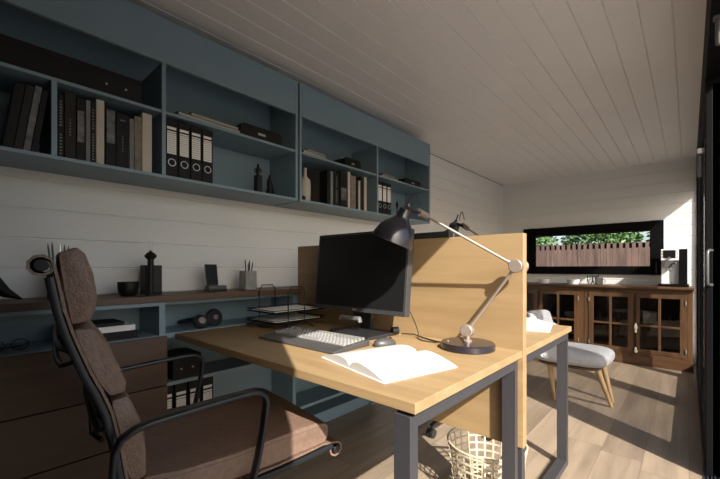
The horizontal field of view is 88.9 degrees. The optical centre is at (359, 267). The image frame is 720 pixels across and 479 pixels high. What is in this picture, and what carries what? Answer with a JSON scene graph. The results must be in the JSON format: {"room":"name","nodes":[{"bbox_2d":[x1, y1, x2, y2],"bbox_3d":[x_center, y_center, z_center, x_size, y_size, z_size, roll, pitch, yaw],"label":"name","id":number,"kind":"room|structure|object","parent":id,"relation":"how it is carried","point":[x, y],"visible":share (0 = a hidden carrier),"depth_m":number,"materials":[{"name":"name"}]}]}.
{"room":"office","nodes":[
{"label":"office","id":0,"kind":"room"},
{"bbox_2d":[0,154,502,298],"bbox_3d":[-0.246,-0.085,2.872,0.100,2.270,6.950,0,0,42],"label":"wall","id":1,"kind":"structure","parent":0,"point":[115,225],"depth_m":1.95,"materials":[{"name":"white wood"}]},
{"bbox_2d":[0,0,297,205],"bbox_3d":[-0.990,-0.771,1.757,0.282,0.726,1.528,0,0,42],"label":"wall shelf unit","id":2,"kind":"object","parent":1,"relation":"attached to","point":[181,69],"visible":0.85,"depth_m":1.72,"materials":[{"name":"blue paint"}]},
{"bbox_2d":[0,82,24,147],"bbox_3d":[-1.300,-0.542,1.366,0.190,0.244,0.062,0,0,42],"label":"book","id":3,"kind":"object","parent":2,"relation":"on","point":[16,97],"visible":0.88,"depth_m":1.30,"materials":[{"name":"black paper"}]},
{"bbox_2d":[13,84,33,149],"bbox_3d":[-1.282,-0.543,1.386,0.190,0.246,0.058,0,0,42],"label":"book","id":4,"kind":"object","parent":2,"relation":"on","point":[28,92],"visible":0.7,"depth_m":1.32,"materials":[{"name":"black paper"}]},
{"bbox_2d":[22,85,41,150],"bbox_3d":[-1.267,-0.546,1.403,0.190,0.250,0.056,0,0,42],"label":"book","id":5,"kind":"object","parent":2,"relation":"on","point":[37,92],"visible":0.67,"depth_m":1.34,"materials":[{"name":"grey paper"}]},
{"bbox_2d":[30,89,48,151],"bbox_3d":[-1.254,-0.542,1.418,0.190,0.243,0.052,0,0,42],"label":"book","id":6,"kind":"object","parent":2,"relation":"on","point":[44,95],"visible":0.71,"depth_m":1.35,"materials":[{"name":"black paper"}]},
{"bbox_2d":[57,94,63,156],"bbox_3d":[-1.212,-0.542,1.464,0.191,0.241,0.020,0,0,42],"label":"book","id":7,"kind":"object","parent":2,"relation":"in","point":[60,98],"visible":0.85,"depth_m":1.40,"materials":[{"name":"black paper"}]},
{"bbox_2d":[62,91,75,158],"bbox_3d":[-1.193,-0.551,1.485,0.191,0.258,0.037,0,0,42],"label":"book","id":8,"kind":"object","parent":2,"relation":"in","point":[69,98],"visible":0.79,"depth_m":1.42,"materials":[{"name":"brown paper"}]},
{"bbox_2d":[0,33,142,102],"bbox_3d":[-1.223,-0.768,1.453,0.185,0.105,0.598,0,0,42],"label":"storage box","id":9,"kind":"object","parent":2,"relation":"on","point":[13,51],"visible":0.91,"depth_m":1.42,"materials":[{"name":"black fabric"}]},
{"bbox_2d":[76,98,84,160],"bbox_3d":[-1.171,-0.545,1.510,0.191,0.246,0.030,0,0,42],"label":"book","id":10,"kind":"object","parent":2,"relation":"in","point":[80,103],"visible":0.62,"depth_m":1.45,"materials":[{"name":"black paper"}]},
{"bbox_2d":[85,100,89,161],"bbox_3d":[-1.155,-0.546,1.528,0.190,0.248,0.017,0,0,42],"label":"book","id":11,"kind":"object","parent":2,"relation":"in","point":[87,102],"visible":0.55,"depth_m":1.46,"materials":[{"name":"grey paper"}]},
{"bbox_2d":[90,101,94,161],"bbox_3d":[-1.144,-0.545,1.540,0.191,0.247,0.017,0,0,42],"label":"book","id":12,"kind":"object","parent":2,"relation":"in","point":[92,104],"visible":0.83,"depth_m":1.48,"materials":[{"name":"black paper"}]},
{"bbox_2d":[94,99,103,163],"bbox_3d":[-1.128,-0.553,1.558,0.190,0.263,0.030,0,0,42],"label":"book","id":13,"kind":"object","parent":2,"relation":"in","point":[99,104],"visible":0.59,"depth_m":1.49,"materials":[{"name":"beige paper"}]},
{"bbox_2d":[104,108,115,165],"bbox_3d":[-1.104,-0.541,1.585,0.191,0.238,0.039,0,0,42],"label":"book","id":14,"kind":"object","parent":2,"relation":"in","point":[109,114],"visible":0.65,"depth_m":1.52,"materials":[{"name":"black paper"}]},
{"bbox_2d":[116,112,128,167],"bbox_3d":[-1.075,-0.537,1.617,0.191,0.231,0.049,0,0,42],"label":"book","id":15,"kind":"object","parent":2,"relation":"on","point":[122,120],"visible":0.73,"depth_m":1.55,"materials":[{"name":"black paper"}]},
{"bbox_2d":[129,119,133,168],"bbox_3d":[-1.052,-0.532,1.642,0.191,0.220,0.019,0,0,42],"label":"book","id":16,"kind":"object","parent":2,"relation":"in","point":[131,121],"visible":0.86,"depth_m":1.58,"materials":[{"name":"grey paper"}]},
{"bbox_2d":[131,116,141,170],"bbox_3d":[-1.036,-0.540,1.661,0.190,0.237,0.030,0,0,42],"label":"book","id":17,"kind":"object","parent":2,"relation":"in","point":[137,120],"visible":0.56,"depth_m":1.60,"materials":[{"name":"beige paper"}]},
{"bbox_2d":[138,112,151,172],"bbox_3d":[-1.012,-0.552,1.687,0.190,0.261,0.041,0,0,42],"label":"book","id":18,"kind":"object","parent":2,"relation":"in","point":[146,118],"visible":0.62,"depth_m":1.62,"materials":[{"name":"beige paper"}]},
{"bbox_2d":[166,119,177,176],"bbox_3d":[-0.948,-0.554,1.768,0.213,0.262,0.055,0,0,42],"label":"ring binder","id":19,"kind":"object","parent":2,"relation":"on","point":[171,126],"visible":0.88,"depth_m":1.70,"materials":[{"name":"black cardboard"}]},
{"bbox_2d":[178,122,189,178],"bbox_3d":[-0.910,-0.554,1.810,0.213,0.262,0.055,0,0,42],"label":"ring binder","id":20,"kind":"object","parent":2,"relation":"on","point":[183,129],"visible":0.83,"depth_m":1.74,"materials":[{"name":"black cardboard"}]},
{"bbox_2d":[190,126,201,180],"bbox_3d":[-0.872,-0.554,1.852,0.213,0.262,0.055,0,0,42],"label":"ring binder","id":21,"kind":"object","parent":2,"relation":"on","point":[195,132],"visible":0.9,"depth_m":1.78,"materials":[{"name":"black cardboard"}]},
{"bbox_2d":[174,111,239,132],"bbox_3d":[-0.804,-0.725,1.889,0.160,0.018,0.330,0,0,40],"label":"book","id":22,"kind":"object","parent":2,"relation":"on","point":[177,112],"visible":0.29,"depth_m":1.81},
{"bbox_2d":[188,112,238,129],"bbox_3d":[-0.784,-0.744,1.912,0.140,0.018,0.260,0,0,40],"label":"book","id":23,"kind":"object","parent":22,"relation":"on","point":[190,113],"visible":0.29,"depth_m":1.86,"materials":[{"name":"beige paper"}]},
{"bbox_2d":[202,129,212,182],"bbox_3d":[-0.834,-0.554,1.894,0.213,0.262,0.055,0,0,42],"label":"ring binder","id":24,"kind":"object","parent":2,"relation":"on","point":[207,136],"visible":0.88,"depth_m":1.82,"materials":[{"name":"black cardboard"}]},
{"bbox_2d":[254,164,261,191],"bbox_3d":[-0.591,-0.515,2.128,0.040,0.185,0.049,0,0,42],"label":"figurine","id":25,"kind":"object","parent":2,"relation":"on","point":[257,178],"visible":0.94,"depth_m":2.12,"materials":[{"name":"black ceramic"}]},
{"bbox_2d":[236,122,281,145],"bbox_3d":[-0.603,-0.757,2.112,0.152,0.082,0.270,0,0,42],"label":"case","id":26,"kind":"object","parent":2,"relation":"on","point":[246,129],"visible":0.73,"depth_m":2.05,"materials":[{"name":"fabric"}]},
{"bbox_2d":[266,175,273,193],"bbox_3d":[-0.555,-0.498,2.257,0.058,0.150,0.058,0,0,42],"label":"sculpture","id":27,"kind":"object","parent":2,"relation":"on","point":[270,189],"visible":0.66,"depth_m":2.24,"materials":[{"name":"black ceramic"}]},
{"bbox_2d":[274,83,429,224],"bbox_3d":[0.034,-0.771,2.900,0.280,0.726,1.519,0,0,42],"label":"wall shelf unit","id":28,"kind":"object","parent":1,"relation":"attached to","point":[328,126],"visible":0.7,"depth_m":2.80,"materials":[{"name":"blue paint"}]},
{"bbox_2d":[302,168,310,200],"bbox_3d":[-0.349,-0.528,2.330,0.072,0.212,0.072,0,0,42],"label":"vase","id":29,"kind":"object","parent":28,"relation":"on","point":[306,186],"visible":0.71,"depth_m":2.30,"materials":[{"name":"beige ceramic"}]},
{"bbox_2d":[308,169,313,200],"bbox_3d":[-0.385,-0.534,2.477,0.170,0.224,0.052,0,0,42],"label":"book","id":30,"kind":"object","parent":28,"relation":"on","point":[310,172],"visible":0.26,"depth_m":2.42,"materials":[{"name":"black paper"}]},
{"bbox_2d":[314,171,319,201],"bbox_3d":[-0.351,-0.535,2.515,0.170,0.226,0.052,0,0,42],"label":"book","id":31,"kind":"object","parent":28,"relation":"on","point":[316,173],"visible":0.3,"depth_m":2.45,"materials":[{"name":"black paper"}]},
{"bbox_2d":[320,170,329,203],"bbox_3d":[-0.278,-0.536,2.507,0.190,0.229,0.030,0,0,42],"label":"book","id":32,"kind":"object","parent":28,"relation":"on","point":[324,175],"visible":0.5,"depth_m":2.45,"materials":[{"name":"black paper"}]},
{"bbox_2d":[330,171,332,204],"bbox_3d":[-0.259,-0.536,2.528,0.190,0.228,0.027,0,0,42],"label":"book","id":33,"kind":"object","parent":28,"relation":"on","point":[331,172],"visible":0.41,"depth_m":2.46,"materials":[{"name":"grey paper"}]},
{"bbox_2d":[333,172,338,205],"bbox_3d":[-0.230,-0.535,2.560,0.191,0.226,0.054,0,0,42],"label":"book","id":34,"kind":"object","parent":28,"relation":"on","point":[335,175],"visible":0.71,"depth_m":2.49,"materials":[{"name":"black paper"}]},
{"bbox_2d":[336,171,346,206],"bbox_3d":[-0.182,-0.543,2.613,0.191,0.243,0.072,0,0,42],"label":"book","id":35,"kind":"object","parent":28,"relation":"on","point":[342,176],"visible":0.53,"depth_m":2.54,"materials":[{"name":"black paper"}]},
{"bbox_2d":[334,157,360,168],"bbox_3d":[-0.096,-0.756,2.678,0.132,0.080,0.170,0,0,42],"label":"case","id":36,"kind":"object","parent":28,"relation":"on","point":[351,162],"visible":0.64,"depth_m":2.62,"materials":[{"name":"fabric"}]},
{"bbox_2d":[345,172,349,207],"bbox_3d":[-0.146,-0.550,2.653,0.190,0.256,0.026,0,0,42],"label":"book","id":37,"kind":"object","parent":28,"relation":"on","point":[348,173],"visible":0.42,"depth_m":2.58,"materials":[{"name":"beige paper"}]},
{"bbox_2d":[350,175,355,208],"bbox_3d":[-0.117,-0.540,2.686,0.190,0.236,0.053,0,0,42],"label":"book","id":38,"kind":"object","parent":28,"relation":"on","point":[352,178],"visible":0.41,"depth_m":2.62,"materials":[{"name":"beige paper"}]},
{"bbox_2d":[356,176,363,209],"bbox_3d":[-0.054,-0.546,2.757,0.190,0.248,0.040,0,0,42],"label":"book","id":39,"kind":"object","parent":28,"relation":"on","point":[361,179],"visible":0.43,"depth_m":2.69,"materials":[{"name":"brown paper"}]},
{"bbox_2d":[364,177,366,210],"bbox_3d":[-0.030,-0.548,2.783,0.190,0.252,0.029,0,0,42],"label":"book","id":40,"kind":"object","parent":28,"relation":"on","point":[365,178],"visible":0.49,"depth_m":2.72,"materials":[{"name":"beige paper"}]},
{"bbox_2d":[378,181,381,212],"bbox_3d":[0.079,-0.548,2.913,0.213,0.250,0.055,0,0,42],"label":"ring binder","id":41,"kind":"object","parent":28,"relation":"on","point":[379,182],"visible":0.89,"depth_m":2.84,"materials":[{"name":"black cardboard"}]},
{"bbox_2d":[382,182,386,213],"bbox_3d":[0.117,-0.548,2.956,0.213,0.250,0.055,0,0,42],"label":"ring binder","id":42,"kind":"object","parent":28,"relation":"on","point":[384,185],"visible":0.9,"depth_m":2.88,"materials":[{"name":"black cardboard"}]},
{"bbox_2d":[387,183,390,214],"bbox_3d":[0.155,-0.548,2.998,0.213,0.250,0.055,0,0,42],"label":"ring binder","id":43,"kind":"object","parent":28,"relation":"on","point":[388,185],"visible":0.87,"depth_m":2.93,"materials":[{"name":"black cardboard"}]},
{"bbox_2d":[398,178,420,186],"bbox_3d":[0.418,-0.750,3.251,0.132,0.067,0.260,0,0,42],"label":"case","id":44,"kind":"object","parent":28,"relation":"on","point":[405,180],"visible":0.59,"depth_m":3.18,"materials":[{"name":"fabric"}]},
{"bbox_2d":[128,0,706,184],"bbox_3d":[0.626,-1.270,2.091,2.240,0.100,6.950,0,0,42],"label":"ceiling","id":45,"kind":"structure","parent":0,"point":[504,92],"depth_m":2.21,"materials":[{"name":"white wood"}]},
{"bbox_2d":[261,358,703,478],"bbox_3d":[0.559,1.100,2.151,2.260,0.100,7.150,0,0,42],"label":"floor","id":46,"kind":"structure","parent":0,"point":[651,430],"depth_m":2.29,"materials":[{"name":"brown wood"}]},
{"bbox_2d":[0,302,166,478],"bbox_3d":[-1.500,0.603,1.181,0.287,0.898,1.558,0,0,42],"label":"base cabinet","id":47,"kind":"object","parent":46,"relation":"on","point":[44,423],"visible":0.51,"depth_m":1.40,"materials":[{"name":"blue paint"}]},
{"bbox_2d":[0,339,28,351],"bbox_3d":[-1.301,0.283,1.354,0.060,0.042,0.116,0,0,42],"label":"eyeglasses","id":48,"kind":"object","parent":47,"relation":"in","point":[5,347],"visible":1,"depth_m":1.36,"materials":[{"name":"black plastic"}]},
{"bbox_2d":[61,329,137,340],"bbox_3d":[-1.120,0.287,1.582,0.170,0.034,0.240,0,0,42],"label":"book","id":49,"kind":"object","parent":47,"relation":"in","point":[119,335],"visible":0.42,"depth_m":1.57,"materials":[{"name":"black paper"}]},
{"bbox_2d":[58,321,134,332],"bbox_3d":[-1.127,0.258,1.574,0.170,0.024,0.240,0,0,42],"label":"book","id":50,"kind":"object","parent":49,"relation":"on","point":[128,326],"visible":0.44,"depth_m":1.56,"materials":[{"name":"paper"}]},
{"bbox_2d":[91,318,124,327],"bbox_3d":[-1.140,0.238,1.559,0.160,0.014,0.200,0,0,42],"label":"book","id":51,"kind":"object","parent":50,"relation":"on","point":[102,322],"visible":0.44,"depth_m":1.56,"materials":[{"name":"black paper"}]},
{"bbox_2d":[0,286,300,312],"bbox_3d":[-0.994,0.140,1.750,0.281,0.029,3.120,0,0,42],"label":"countertop","id":52,"kind":"structure","parent":47,"relation":"on","point":[42,303],"depth_m":1.66,"materials":[{"name":"brown wood"}]},
{"bbox_2d":[0,278,22,299],"bbox_3d":[-1.389,0.039,1.327,0.072,0.171,0.252,0,0,42],"label":"bird ornament","id":53,"kind":"object","parent":52,"relation":"on","point":[5,291],"visible":1,"depth_m":1.38,"materials":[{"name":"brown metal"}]},
{"bbox_2d":[117,282,138,295],"bbox_3d":[-1.047,0.093,1.657,0.084,0.062,0.084,0,0,42],"label":"bowl","id":54,"kind":"object","parent":52,"relation":"on","point":[124,288],"visible":0.99,"depth_m":1.62,"materials":[{"name":"black ceramic"}]},
{"bbox_2d":[144,250,156,294],"bbox_3d":[-0.969,-0.003,1.698,0.052,0.255,0.052,0,0,42],"label":"sculpture","id":55,"kind":"object","parent":52,"relation":"on","point":[150,256],"visible":0.97,"depth_m":1.69,"materials":[{"name":"brown metal"}]},
{"bbox_2d":[140,265,161,293],"bbox_3d":[-1.014,0.056,1.782,0.080,0.138,0.072,0,0,42],"label":"vase","id":56,"kind":"object","parent":52,"relation":"on","point":[143,268],"visible":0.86,"depth_m":1.76,"materials":[{"name":"brown metal"}]},
{"bbox_2d":[204,285,226,291],"bbox_3d":[-0.779,0.110,1.981,0.065,0.030,0.100,0,0,42],"label":"dock","id":57,"kind":"object","parent":52,"relation":"on","point":[212,288],"visible":1,"depth_m":1.96,"materials":[{"name":"black plastic"}]},
{"bbox_2d":[204,264,217,285],"bbox_3d":[-0.798,0.037,1.971,0.027,0.114,0.068,0,0,42],"label":"phone","id":58,"kind":"object","parent":57,"relation":"on","point":[211,276],"visible":1,"depth_m":1.97,"materials":[{"name":"black plastic"}]},
{"bbox_2d":[205,285,226,288],"bbox_3d":[-0.777,0.103,1.979,0.050,0.018,0.100,0,0,42],"label":"tray","id":59,"kind":"object","parent":57,"relation":"on","point":[213,286],"depth_m":1.96,"materials":[{"name":"grey plastic"}]},
{"bbox_2d":[239,271,256,289],"bbox_3d":[-0.643,0.070,2.107,0.074,0.108,0.074,0,0,42],"label":"pot","id":60,"kind":"object","parent":52,"relation":"on","point":[247,279],"visible":1,"depth_m":2.08,"materials":[{"name":"ceramic"}]},
{"bbox_2d":[26,248,341,478],"bbox_3d":[-0.558,0.499,1.258,0.847,1.100,0.640,0,0,-40],"label":"office chair","id":61,"kind":"object","parent":46,"relation":"on","point":[248,433],"visible":1,"depth_m":1.05,"materials":[{"name":"brown leather"}]},
{"bbox_2d":[165,293,373,421],"bbox_3d":[-0.487,0.603,2.348,0.238,0.898,1.536,0,0,42],"label":"shelving unit","id":62,"kind":"object","parent":46,"relation":"on","point":[230,374],"visible":0.12,"depth_m":2.23,"materials":[{"name":"blue paint"}]},
{"bbox_2d":[167,385,172,408],"bbox_3d":[-0.982,0.712,1.789,0.213,0.312,0.060,0,0,42],"label":"ring binder","id":63,"kind":"object","parent":62,"relation":"on","point":[169,388],"visible":0.08,"depth_m":1.73,"materials":[{"name":"black cardboard"}]},
{"bbox_2d":[173,382,186,407],"bbox_3d":[-0.938,0.712,1.838,0.213,0.312,0.060,0,0,42],"label":"ring binder","id":64,"kind":"object","parent":62,"relation":"on","point":[179,390],"visible":0.18,"depth_m":1.76,"materials":[{"name":"black cardboard"}]},
{"bbox_2d":[167,347,200,380],"bbox_3d":[-0.905,0.478,1.847,0.187,0.112,0.138,0,0,42],"label":"storage box","id":65,"kind":"object","parent":62,"relation":"on","point":[185,367],"visible":0.7,"depth_m":1.79,"materials":[{"name":"black fabric"}]},
{"bbox_2d":[187,380,200,404],"bbox_3d":[-0.895,0.712,1.887,0.213,0.312,0.060,0,0,42],"label":"ring binder","id":66,"kind":"object","parent":62,"relation":"on","point":[191,385],"visible":0.11,"depth_m":1.81,"materials":[{"name":"black cardboard"}]},
{"bbox_2d":[177,309,222,328],"bbox_3d":[-0.840,0.263,1.936,0.196,0.095,0.182,0,0,34],"label":"headphones","id":67,"kind":"object","parent":62,"relation":"on","point":[213,317],"visible":0.99,"depth_m":1.91,"materials":[{"name":"black plastic"}]},
{"bbox_2d":[193,315,207,328],"bbox_3d":[-0.808,0.272,1.860,0.058,0.070,0.073,0,0,42],"label":"ear cup","id":68,"kind":"object","parent":67,"relation":"on","point":[200,321],"depth_m":1.84,"materials":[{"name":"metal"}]},
{"bbox_2d":[205,309,222,325],"bbox_3d":[-0.774,0.263,1.946,0.053,0.095,0.095,0,0,42],"label":"ear cup","id":69,"kind":"object","parent":67,"relation":"on","point":[214,317],"depth_m":1.93,"materials":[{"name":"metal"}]},
{"bbox_2d":[201,376,212,400],"bbox_3d":[-0.851,0.712,1.936,0.213,0.312,0.060,0,0,42],"label":"ring binder","id":70,"kind":"object","parent":62,"relation":"on","point":[207,384],"visible":0.16,"depth_m":1.86,"materials":[{"name":"black cardboard"}]},
{"bbox_2d":[175,319,521,478],"bbox_3d":[-0.133,0.681,1.555,1.344,0.741,0.722,0,0,42],"label":"desk","id":71,"kind":"object","parent":46,"relation":"on","point":[419,399],"visible":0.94,"depth_m":1.19,"materials":[{"name":"brown wood"}]},
{"bbox_2d":[246,284,324,327],"bbox_3d":[-0.399,0.200,1.989,0.355,0.217,0.333,0,0,42],"label":"tray","id":72,"kind":"object","parent":71,"relation":"on","point":[304,304],"visible":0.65,"depth_m":1.92,"materials":[{"name":"black metal"}]},
{"bbox_2d":[252,305,315,312],"bbox_3d":[-0.399,0.220,1.989,0.210,0.004,0.296,0,0,42],"label":"paper stack","id":73,"kind":"object","parent":72,"relation":"on","point":[279,308],"visible":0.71,"depth_m":1.97,"materials":[{"name":"white paper"}]},
{"bbox_2d":[254,313,316,322],"bbox_3d":[-0.399,0.270,1.989,0.210,0.004,0.296,0,0,42],"label":"paper stack","id":74,"kind":"object","parent":72,"relation":"on","point":[295,315],"visible":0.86,"depth_m":1.98,"materials":[{"name":"white paper"}]},
{"bbox_2d":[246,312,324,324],"bbox_3d":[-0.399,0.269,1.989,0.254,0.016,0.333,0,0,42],"label":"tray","id":75,"kind":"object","parent":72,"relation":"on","point":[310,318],"depth_m":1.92,"materials":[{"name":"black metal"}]},
{"bbox_2d":[258,326,369,353],"bbox_3d":[-0.205,0.294,1.539,0.470,0.032,0.205,0,0,41],"label":"keyboard","id":76,"kind":"object","parent":71,"relation":"on","point":[307,338],"visible":0.99,"depth_m":1.48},
{"bbox_2d":[314,229,414,339],"bbox_3d":[-0.024,0.068,1.752,0.584,0.483,0.212,0,0,42],"label":"monitor","id":77,"kind":"object","parent":71,"relation":"on","point":[365,274],"visible":0.95,"depth_m":1.73,"materials":[{"name":"plastic"}]},
{"bbox_2d":[373,337,395,346],"bbox_3d":[0.099,0.294,1.467,0.104,0.032,0.062,0,0,-33],"label":"computer mouse","id":78,"kind":"object","parent":71,"relation":"on","point":[384,341],"visible":0.97,"depth_m":1.44,"materials":[{"name":"black plastic"}]},
{"bbox_2d":[321,345,456,383],"bbox_3d":[0.085,0.295,1.206,0.291,0.029,0.350,0,0,-34],"label":"open book","id":79,"kind":"object","parent":71,"relation":"on","point":[386,364],"visible":1,"depth_m":1.13,"materials":[{"name":"white paper"}]},
{"bbox_2d":[298,233,526,448],"bbox_3d":[0.126,0.273,1.835,1.338,0.810,0.038,0,0,42],"label":"divider","id":80,"kind":"object","parent":71,"relation":"attached to","point":[453,278],"visible":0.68,"depth_m":1.52,"materials":[{"name":"brown wood"}]},
{"bbox_2d":[372,194,523,354],"bbox_3d":[0.324,0.008,1.421,0.560,0.603,0.202,0,0,7],"label":"desk lamp","id":81,"kind":"object","parent":71,"relation":"on","point":[397,229],"visible":1,"depth_m":1.39,"materials":[{"name":"metal"}]},
{"bbox_2d":[426,420,492,440],"bbox_3d":[0.667,0.499,2.514,0.847,1.100,0.640,0,0,-40],"label":"office chair","id":82,"kind":"object","parent":46,"relation":"on","point":[430,432],"visible":0.02,"depth_m":2.27,"materials":[{"name":"black plastic"}]},
{"bbox_2d":[447,427,527,478],"bbox_3d":[0.568,0.912,1.653,0.344,0.272,0.344,0,0,38],"label":"basket","id":83,"kind":"object","parent":46,"relation":"on","point":[482,459],"visible":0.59,"depth_m":1.67,"materials":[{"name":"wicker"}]},
{"bbox_2d":[518,325,571,478],"bbox_3d":[0.380,0.681,2.128,1.344,0.741,0.733,0,0,42],"label":"desk","id":84,"kind":"object","parent":46,"relation":"on","point":[538,343],"visible":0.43,"depth_m":1.93,"materials":[{"name":"brown wood"}]},
{"bbox_2d":[414,231,451,238],"bbox_3d":[0.237,0.068,1.931,0.584,0.483,0.212,0,0,42],"label":"monitor","id":85,"kind":"object","parent":84,"relation":"on","point":[442,234],"visible":0.02,"depth_m":1.74,"materials":[{"name":"plastic"}]},
{"bbox_2d":[445,212,528,270],"bbox_3d":[0.584,0.008,1.818,0.202,0.603,0.560,0,0,-39],"label":"desk lamp","id":86,"kind":"object","parent":84,"relation":"on","point":[455,225],"visible":0.26,"depth_m":1.91,"materials":[{"name":"metal"}]},
{"bbox_2d":[527,318,551,331],"bbox_3d":[0.834,0.295,1.979,0.350,0.029,0.291,0,0,30],"label":"open book","id":87,"kind":"object","parent":84,"relation":"on","point":[533,324],"visible":0.32,"depth_m":1.86,"materials":[{"name":"white paper"}]},
{"bbox_2d":[527,286,583,343],"bbox_3d":[2.401,0.642,4.818,1.011,0.815,0.505,0,0,42],"label":"display cabinet","id":88,"kind":"object","parent":46,"relation":"on","point":[538,298],"visible":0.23,"depth_m":4.63,"materials":[{"name":"brown wood"}]},
{"bbox_2d":[551,302,561,315],"bbox_3d":[2.525,0.524,4.720,0.120,0.170,0.120,0,0,42],"label":"jug","id":89,"kind":"object","parent":88,"relation":"on","point":[554,307],"visible":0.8,"depth_m":4.68,"materials":[{"name":"brown metal"}]},
{"bbox_2d":[527,310,614,407],"bbox_3d":[1.663,0.711,2.945,0.615,0.688,0.575,0,0,42],"label":"upholstered chair","id":90,"kind":"object","parent":46,"relation":"on","point":[588,357],"visible":0.66,"depth_m":2.77,"materials":[{"name":"grey fabric"}]},
{"bbox_2d":[584,288,692,372],"bbox_3d":[3.133,0.642,4.162,0.956,0.815,0.505,0,0,42],"label":"display cabinet","id":91,"kind":"object","parent":46,"relation":"on","point":[663,345],"visible":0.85,"depth_m":4.10,"materials":[{"name":"brown wood"}]},
{"bbox_2d":[527,282,694,291],"bbox_3d":[2.757,0.217,4.503,1.995,0.039,0.508,0,0,42],"label":"countertop","id":92,"kind":"structure","parent":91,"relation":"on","point":[532,284],"depth_m":4.15,"materials":[{"name":"brown wood"}]},
{"bbox_2d":[658,249,688,286],"bbox_3d":[3.386,-0.002,3.966,0.250,0.396,0.334,0,0,42],"label":"coffee machine","id":93,"kind":"object","parent":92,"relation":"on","point":[673,261],"visible":1,"depth_m":3.90,"materials":[{"name":"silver metal"}]},
{"bbox_2d":[658,283,688,286],"bbox_3d":[3.391,0.185,3.971,0.250,0.022,0.320,0,0,42],"label":"drip tray","id":94,"kind":"object","parent":93,"relation":"on","point":[660,284],"depth_m":3.87,"materials":[{"name":"black metal"}]},
{"bbox_2d":[643,311,656,323],"bbox_3d":[3.199,0.544,4.049,0.120,0.130,0.120,0,0,42],"label":"tin","id":95,"kind":"object","parent":91,"relation":"on","point":[649,317],"visible":1,"depth_m":4.00,"materials":[{"name":"metal"}]},
{"bbox_2d":[503,157,696,363],"bbox_3d":[2.988,-0.085,4.735,2.230,2.270,0.140,0,0,42],"label":"wall","id":96,"kind":"structure","parent":0,"point":[666,191],"depth_m":4.48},
{"bbox_2d":[523,220,663,274],"bbox_3d":[2.910,-0.234,4.719,1.535,0.636,0.146,0,0,42],"label":"window","id":97,"kind":"structure","parent":96,"relation":"in","point":[656,227],"depth_m":4.57,"materials":[{"name":"black metal"}]},
{"bbox_2d":[696,363,719,478],"bbox_3d":[1.987,1.093,1.951,0.245,0.114,5.342,0,0,42],"label":"trim","id":98,"kind":"structure","parent":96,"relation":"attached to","point":[716,475],"depth_m":2.03,"materials":[{"name":"black metal"}]},
{"label":"outside","id":99,"kind":"structure","parent":0,"visible":0},
{"bbox_3d":[2.080,1.190,0.822,26.000,0.040,28.000,0,0,42],"label":"ground","id":100,"kind":"structure","parent":99,"visible":0},
{"bbox_2d":[536,236,558,245],"bbox_3d":[4.020,0.044,8.881,1.515,2.261,1.509,0,0,42],"label":"leafy tree","id":101,"kind":"object","parent":100,"relation":"on","point":[545,240],"visible":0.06,"depth_m":8.41,"materials":[{"name":"green plant"}]},
{"bbox_2d":[536,242,649,265],"bbox_3d":[4.505,0.357,6.766,7.677,1.626,0.130,0,0,42],"label":"fence","id":102,"kind":"object","parent":100,"relation":"on","point":[613,254],"visible":0.12,"depth_m":6.80,"materials":[{"name":"brown wood"}]},
{"bbox_2d":[561,232,644,244],"bbox_3d":[5.139,0.036,7.876,1.546,2.277,1.593,0,0,42],"label":"leafy tree","id":103,"kind":"object","parent":100,"relation":"on","point":[636,237],"visible":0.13,"depth_m":7.53,"materials":[{"name":"green plant"}]},
{"bbox_2d":[719,87,719,474],"bbox_3d":[1.885,-0.040,1.792,0.186,2.420,0.125,0,0,42],"label":"trim","id":104,"kind":"structure","parent":100,"relation":"on","point":[719,87],"depth_m":1.85,"materials":[{"name":"black metal"}]},
{"bbox_3d":[-0.405,-0.085,-0.572,0.040,2.270,1.608,0,0,42],"label":"wall","id":105,"kind":"structure","parent":0,"visible":0},
{"bbox_2d":[698,177,699,398],"bbox_3d":[2.839,0.062,3.055,0.026,1.950,1.100,0,0,42],"label":"door","id":106,"kind":"structure","parent":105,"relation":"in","point":[699,177],"depth_m":3.38,"materials":[{"name":"black metal"}]},
{"bbox_2d":[700,85,713,475],"bbox_3d":[2.116,0.062,2.248,0.032,1.950,1.268,0,0,42],"label":"door","id":107,"kind":"structure","parent":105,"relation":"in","point":[706,181],"depth_m":1.83,"materials":[{"name":"black metal"}]},
{"bbox_2d":[696,148,705,177],"bbox_3d":[1.740,-0.535,1.871,0.036,0.141,0.048,0,0,42],"label":"tube light","id":108,"kind":"object","parent":107,"relation":"attached to","point":[700,152],"visible":0.98,"depth_m":1.87,"materials":[{"name":"grey plastic"}]},
{"bbox_2d":[696,0,719,363],"bbox_3d":[1.938,-0.095,1.997,0.100,2.290,5.345,0,0,42],"label":"trim","id":109,"kind":"structure","parent":105,"relation":"attached to","point":[710,65],"depth_m":1.79,"materials":[{"name":"black metal"}]},
{"bbox_2d":[713,93,718,466],"bbox_3d":[2.234,0.062,2.335,0.034,1.950,1.140,0,0,42],"label":"door","id":110,"kind":"structure","parent":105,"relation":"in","point":[715,96],"depth_m":1.91,"materials":[{"name":"black metal"}]},
{"bbox_2d":[713,14,719,45],"bbox_3d":[1.351,-0.895,1.381,0.032,0.110,0.032,0,0,42],"label":"tube light","id":111,"kind":"object","parent":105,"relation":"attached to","point":[716,18],"visible":1,"depth_m":1.38,"materials":[{"name":"grey plastic"}]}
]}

